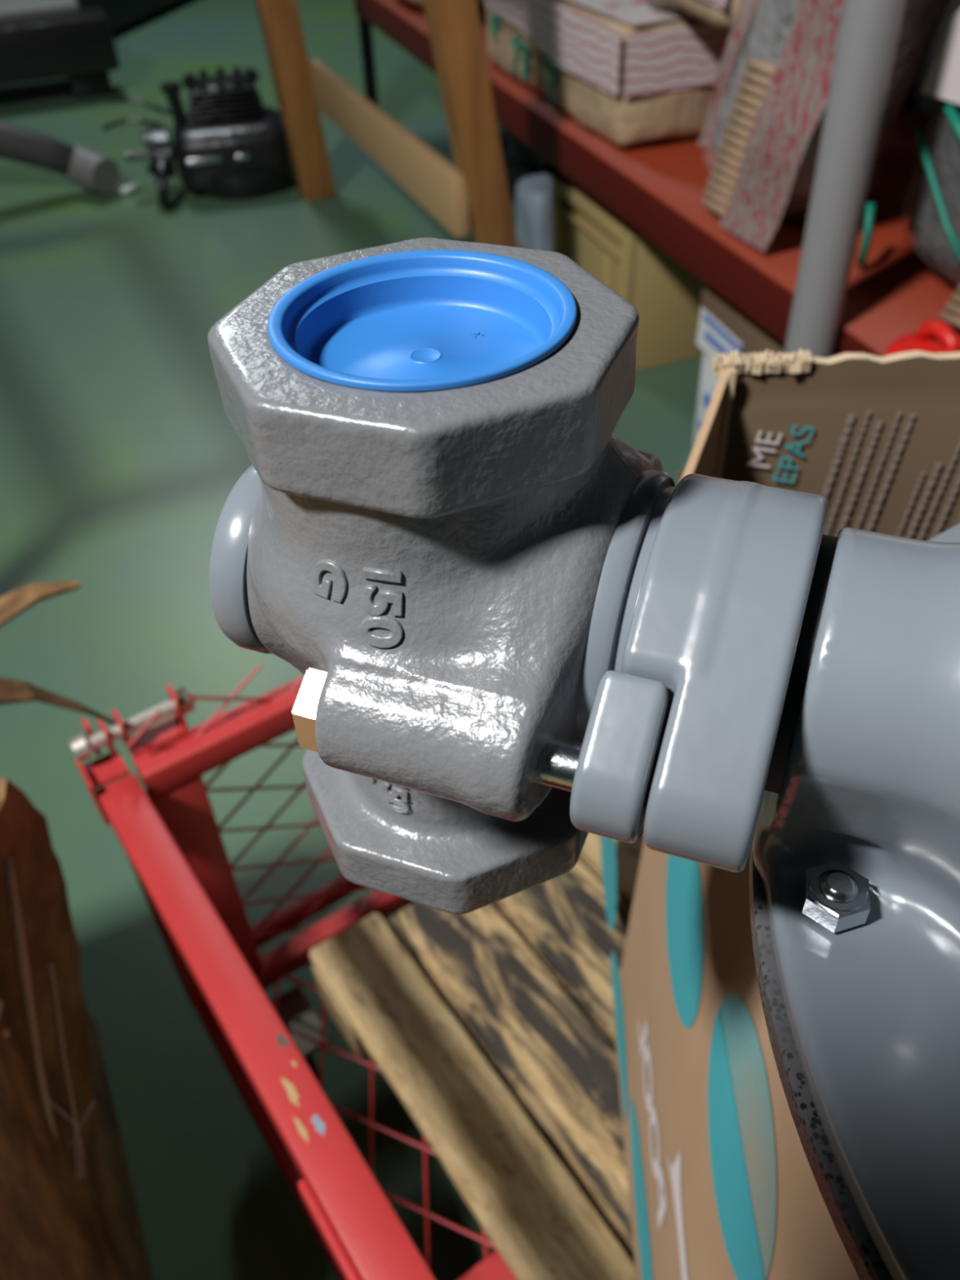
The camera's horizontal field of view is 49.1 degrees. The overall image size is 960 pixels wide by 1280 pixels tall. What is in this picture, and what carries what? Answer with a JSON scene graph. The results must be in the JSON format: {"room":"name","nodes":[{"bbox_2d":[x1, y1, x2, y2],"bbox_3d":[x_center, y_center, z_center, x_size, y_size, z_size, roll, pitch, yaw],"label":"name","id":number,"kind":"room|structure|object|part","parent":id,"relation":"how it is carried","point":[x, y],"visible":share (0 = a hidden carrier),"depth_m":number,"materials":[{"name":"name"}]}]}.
{"room":"workspace","nodes":[
{"label":"workspace","id":0,"kind":"room"},
{"bbox_2d":[0,0,702,1279],"bbox_3d":[0.944,-1.066,2.712,12.000,0.040,13.000,-3,42,0],"label":"floor","id":1,"kind":"structure","parent":0,"point":[122,458],"depth_m":1.78,"materials":[{"name":"green paint"}]},
{"bbox_2d":[0,0,119,98],"bbox_3d":[-2.057,-1.971,3.627,1.535,0.290,0.430,-16,44,-15],"label":"machine","id":2,"kind":"object","parent":1,"relation":"on","point":[40,39],"visible":1,"depth_m":3.61,"materials":[{"name":"black metal"}]},
{"bbox_3d":[-2.117,-2.084,3.561,1.450,0.030,0.340,-16,44,-15],"label":"plate","id":3,"kind":"part","parent":2,"relation":"part of","materials":[{"name":"grey paint"}]},
{"bbox_3d":[-1.423,-2.045,3.819,0.140,0.100,0.160,-16,44,-15],"label":"leg","id":4,"kind":"part","parent":2,"relation":"part of","materials":[{"name":"black metal"}]},
{"bbox_2d":[0,120,140,195],"bbox_3d":[-1.625,-1.872,2.439,1.243,1.701,0.275,-3,42,0],"label":"hose","id":5,"kind":"object","parent":1,"relation":"on","point":[86,168],"visible":1,"depth_m":2.94,"materials":[{"name":"grey plastic"}]},
{"bbox_3d":[-1.619,-1.342,2.857,1.022,0.281,0.178,-7,42,-5],"label":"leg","id":6,"kind":"part","parent":5,"relation":"part of","materials":[{"name":"grey plastic"}]},
{"bbox_2d":[0,574,153,1279],"bbox_3d":[-0.449,0.523,0.573,0.759,0.555,0.884,-19,45,-18],"label":"dried plant","id":7,"kind":"object","parent":1,"relation":"on","point":[68,1210],"visible":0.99,"depth_m":0.76,"materials":[{"name":"brown plant"}]},
{"bbox_3d":[-0.320,0.483,0.632,0.006,0.528,0.723,-3,42,0],"label":"panel","id":8,"kind":"part","parent":7,"relation":"part of","materials":[{"name":"brown plant"}]},
{"bbox_3d":[-0.505,0.555,0.546,0.620,0.540,0.860,-19,45,-18],"label":"panel","id":9,"kind":"part","parent":7,"relation":"part of","materials":[{"name":"brown plant"}]},
{"bbox_2d":[75,0,191,36],"bbox_3d":[-2.801,-3.471,5.037,3.000,0.690,1.700,9,43,13],"label":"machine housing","id":10,"kind":"object","parent":1,"relation":"on","point":[123,15],"visible":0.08,"depth_m":4.52,"materials":[{"name":"black metal"}]},
{"bbox_2d":[101,66,295,207],"bbox_3d":[-0.784,-1.403,2.940,0.528,0.275,0.340,-9,42,-7],"label":"engine","id":11,"kind":"object","parent":1,"relation":"on","point":[228,145],"visible":1,"depth_m":2.90,"materials":[{"name":"black metal"}]},
{"bbox_3d":[-0.980,-1.452,2.955,0.165,0.026,0.035,-4,42,-2],"label":"lever","id":12,"kind":"part","parent":11,"relation":"part of","materials":[{"name":"black metal"}]},
{"bbox_3d":[-0.961,-1.516,2.987,0.170,0.047,0.026,2,42,6],"label":"lever","id":13,"kind":"part","parent":11,"relation":"part of","materials":[{"name":"black metal"}]},
{"bbox_3d":[-0.867,-1.254,2.881,0.029,0.113,0.096,-1,42,2],"label":"lever","id":14,"kind":"part","parent":11,"relation":"part of","materials":[{"name":"black metal"}]},
{"bbox_3d":[-0.752,-1.307,2.865,0.094,0.013,0.012,-9,42,-7],"label":"plate","id":15,"kind":"part","parent":11,"relation":"part of","materials":[{"name":"silver metal"}]},
{"bbox_3d":[-0.649,-1.324,2.879,0.037,0.013,0.012,-9,42,-7],"label":"plate","id":16,"kind":"part","parent":11,"relation":"part of","materials":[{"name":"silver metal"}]},
{"bbox_2d":[68,473,683,1279],"bbox_3d":[0.256,0.392,0.740,0.641,0.471,1.057,-26,47,-24],"label":"trolley","id":17,"kind":"object","parent":1,"relation":"on","point":[170,836],"visible":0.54,"depth_m":0.80,"materials":[{"name":"red metal"}]},
{"bbox_3d":[-0.268,0.232,0.912,0.030,0.284,0.030,-26,47,-24],"label":"corner post","id":18,"kind":"part","parent":17,"relation":"part of","materials":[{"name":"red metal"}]},
{"bbox_3d":[-0.028,-0.008,0.930,0.570,0.028,0.027,-26,47,-24],"label":"rail","id":19,"kind":"part","parent":17,"relation":"part of","materials":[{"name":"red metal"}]},
{"bbox_3d":[0.014,0.389,0.487,0.031,0.030,1.020,-26,47,-24],"label":"rail","id":20,"kind":"part","parent":17,"relation":"part of","materials":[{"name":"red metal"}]},
{"bbox_3d":[0.028,0.616,0.694,0.028,0.030,1.000,-26,47,-24],"label":"deck rail","id":21,"kind":"part","parent":17,"relation":"part of","materials":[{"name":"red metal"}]},
{"bbox_3d":[-0.030,0.200,1.139,0.580,0.022,0.016,-26,47,-24],"label":"sill","id":22,"kind":"part","parent":17,"relation":"part of","materials":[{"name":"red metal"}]},
{"bbox_3d":[-0.010,0.225,1.125,0.600,0.028,0.022,-26,47,-24],"label":"sill","id":23,"kind":"part","parent":17,"relation":"part of","materials":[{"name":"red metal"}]},
{"bbox_2d":[309,832,643,1279],"bbox_3d":[0.272,0.437,0.802,0.461,0.080,0.844,-26,47,-24],"label":"wooden planks","id":24,"kind":"object","parent":17,"relation":"on","point":[386,986],"visible":0.31,"depth_m":0.88,"materials":[{"name":"brown wood"}]},
{"bbox_2d":[600,348,959,1279],"bbox_3d":[0.267,0.240,0.524,0.390,0.613,0.805,-1,42,2],"label":"carton","id":25,"kind":"object","parent":24,"relation":"on","point":[722,1185],"visible":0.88,"depth_m":0.51,"materials":[{"name":"beige cardboard"}]},
{"bbox_2d":[207,237,959,1279],"bbox_3d":[0.199,0.242,0.406,0.516,0.732,0.381,13,44,17],"label":"valve","id":26,"kind":"object","parent":25,"relation":"in","point":[513,634],"visible":1,"depth_m":0.21,"materials":[{"name":"grey metal"}]},
{"bbox_2d":[267,249,577,391],"bbox_3d":[-0.011,-0.061,0.214,0.062,0.012,0.062,-3,42,0],"label":"plug","id":27,"kind":"object","parent":26,"relation":"on","point":[422,320],"visible":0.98,"depth_m":0.22,"materials":[{"name":"blue plastic"}]},
{"bbox_3d":[0.251,0.036,0.190,0.380,0.104,0.378,13,44,17],"label":"casing","id":28,"kind":"part","parent":26,"relation":"part of","materials":[{"name":"grey paint"}]},
{"bbox_2d":[821,409,959,539],"bbox_3d":[0.212,-0.074,0.531,0.083,0.096,0.001,-1,42,2],"label":"print","id":29,"kind":"object","parent":25,"relation":"attached to","point":[851,417],"depth_m":0.53},
{"bbox_3d":[0.021,0.504,0.784,0.085,0.021,0.085,-26,47,-24],"label":"corner plate","id":30,"kind":"part","parent":17,"relation":"part of","materials":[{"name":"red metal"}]},
{"bbox_2d":[254,0,518,247],"bbox_3d":[-0.253,-1.271,2.211,0.270,1.025,1.362,-16,44,-14],"label":"wooden frame","id":31,"kind":"object","parent":1,"relation":"on","point":[472,198],"visible":0.78,"depth_m":1.99,"materials":[{"name":"brown wood"}]},
{"bbox_3d":[-0.236,-1.129,2.341,0.030,0.164,1.205,-15,43,-13],"label":"rail","id":32,"kind":"part","parent":31,"relation":"part of","materials":[{"name":"brown wood"}]},
{"bbox_2d":[500,124,562,204],"bbox_3d":[0.190,-1.347,2.853,0.280,0.240,0.280,-15,43,-13],"label":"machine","id":33,"kind":"object","parent":1,"relation":"on","point":[522,163],"visible":0.14,"depth_m":2.80,"materials":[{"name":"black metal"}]},
{"bbox_2d":[515,173,564,251],"bbox_3d":[0.160,-0.961,2.444,0.134,0.215,0.139,-15,43,-13],"label":"canister","id":34,"kind":"object","parent":1,"relation":"on","point":[534,212],"visible":0.35,"depth_m":2.38,"materials":[{"name":"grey plastic"}]},
{"bbox_2d":[551,174,711,370],"bbox_3d":[0.366,-0.791,2.195,0.320,0.280,0.360,-15,43,-13],"label":"crate","id":35,"kind":"object","parent":1,"relation":"on","point":[666,296],"visible":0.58,"depth_m":2.08,"materials":[{"name":"brown"}]},
{"bbox_3d":[0.225,-0.753,2.161,0.020,0.280,0.360,-15,43,-13],"label":"frame","id":36,"kind":"part","parent":35,"relation":"part of","materials":[{"name":"brown"}]},
{"bbox_2d":[353,0,959,358],"bbox_3d":[0.464,-1.337,1.735,0.766,1.700,3.320,-15,43,-13],"label":"shelving","id":37,"kind":"object","parent":1,"relation":"on","point":[808,290],"visible":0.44,"depth_m":1.56,"materials":[{"name":"red metal"}]},
{"bbox_3d":[-0.368,-2.273,2.821,0.040,1.700,0.040,-15,43,-13],"label":"post","id":38,"kind":"part","parent":37,"relation":"part of","materials":[{"name":"black metal"}]},
{"bbox_2d":[404,0,485,13],"bbox_3d":[-0.078,-1.826,2.828,0.333,0.182,0.515,-15,43,-13],"label":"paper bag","id":39,"kind":"object","parent":37,"relation":"on","point":[418,3],"visible":0.33,"depth_m":2.74,"materials":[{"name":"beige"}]},
{"bbox_2d":[484,0,751,148],"bbox_3d":[0.258,-1.195,2.093,0.329,0.208,0.720,-15,43,-13],"label":"stacked boxes","id":40,"kind":"object","parent":37,"relation":"on","point":[638,73],"visible":0.87,"depth_m":1.86,"materials":[{"name":"cardboard"}]},
{"bbox_2d":[650,0,755,27],"bbox_3d":[0.432,-1.114,1.691,0.275,0.178,0.359,-15,43,-13],"label":"parcel","id":41,"kind":"object","parent":40,"relation":"on","point":[719,13],"visible":0.35,"depth_m":1.61,"materials":[{"name":"cardboard"}]},
{"bbox_2d":[697,0,945,252],"bbox_3d":[0.474,-0.825,1.351,0.201,0.622,0.534,-15,43,-13],"label":"panels","id":42,"kind":"object","parent":37,"relation":"on","point":[766,148],"visible":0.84,"depth_m":1.42,"materials":[{"name":"clear plastic"},{"name":"red ink"},{"name":"cardboard"}]},
{"bbox_3d":[0.415,-0.731,1.063,0.062,1.700,0.062,-15,43,-13],"label":"post","id":43,"kind":"part","parent":37,"relation":"part of","materials":[{"name":"grey metal"}]},
{"bbox_2d":[856,8,959,328],"bbox_3d":[0.675,-0.652,1.148,0.229,0.621,0.423,-15,43,-13],"label":"plastic bag","id":44,"kind":"object","parent":37,"relation":"on","point":[937,225],"visible":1,"depth_m":1.29,"materials":[{"name":"white"}]},
{"bbox_2d":[884,319,959,355],"bbox_3d":[0.538,-0.346,1.240,0.112,0.061,0.112,-15,43,-13],"label":"lid","id":45,"kind":"object","parent":37,"relation":"on","point":[933,336],"visible":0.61,"depth_m":1.24,"materials":[{"name":"red plastic"}]},
{"bbox_3d":[0.539,-0.334,1.250,0.112,0.030,0.112,-15,43,-13],"label":"lid","id":46,"kind":"part","parent":45,"relation":"part of","materials":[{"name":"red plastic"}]},
{"bbox_3d":[0.840,-1.324,1.701,0.010,1.600,3.000,-15,43,-13],"label":"panel","id":47,"kind":"part","parent":37,"relation":"part of","materials":[{"name":"metal"}]},
{"bbox_2d":[693,288,785,447],"bbox_3d":[0.545,-0.407,1.747,0.278,0.296,0.295,-15,43,-13],"label":"carton","id":48,"kind":"object","parent":1,"relation":"on","point":[722,327],"visible":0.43,"depth_m":1.70,"materials":[{"name":"white cardboard"},{"name":"blue ink"}]},
{"bbox_3d":[0.543,-0.481,1.682,0.275,0.100,0.295,-15,43,-13],"label":"lid","id":49,"kind":"part","parent":48,"relation":"part of","materials":[{"name":"brown cardboard"}]}
]}

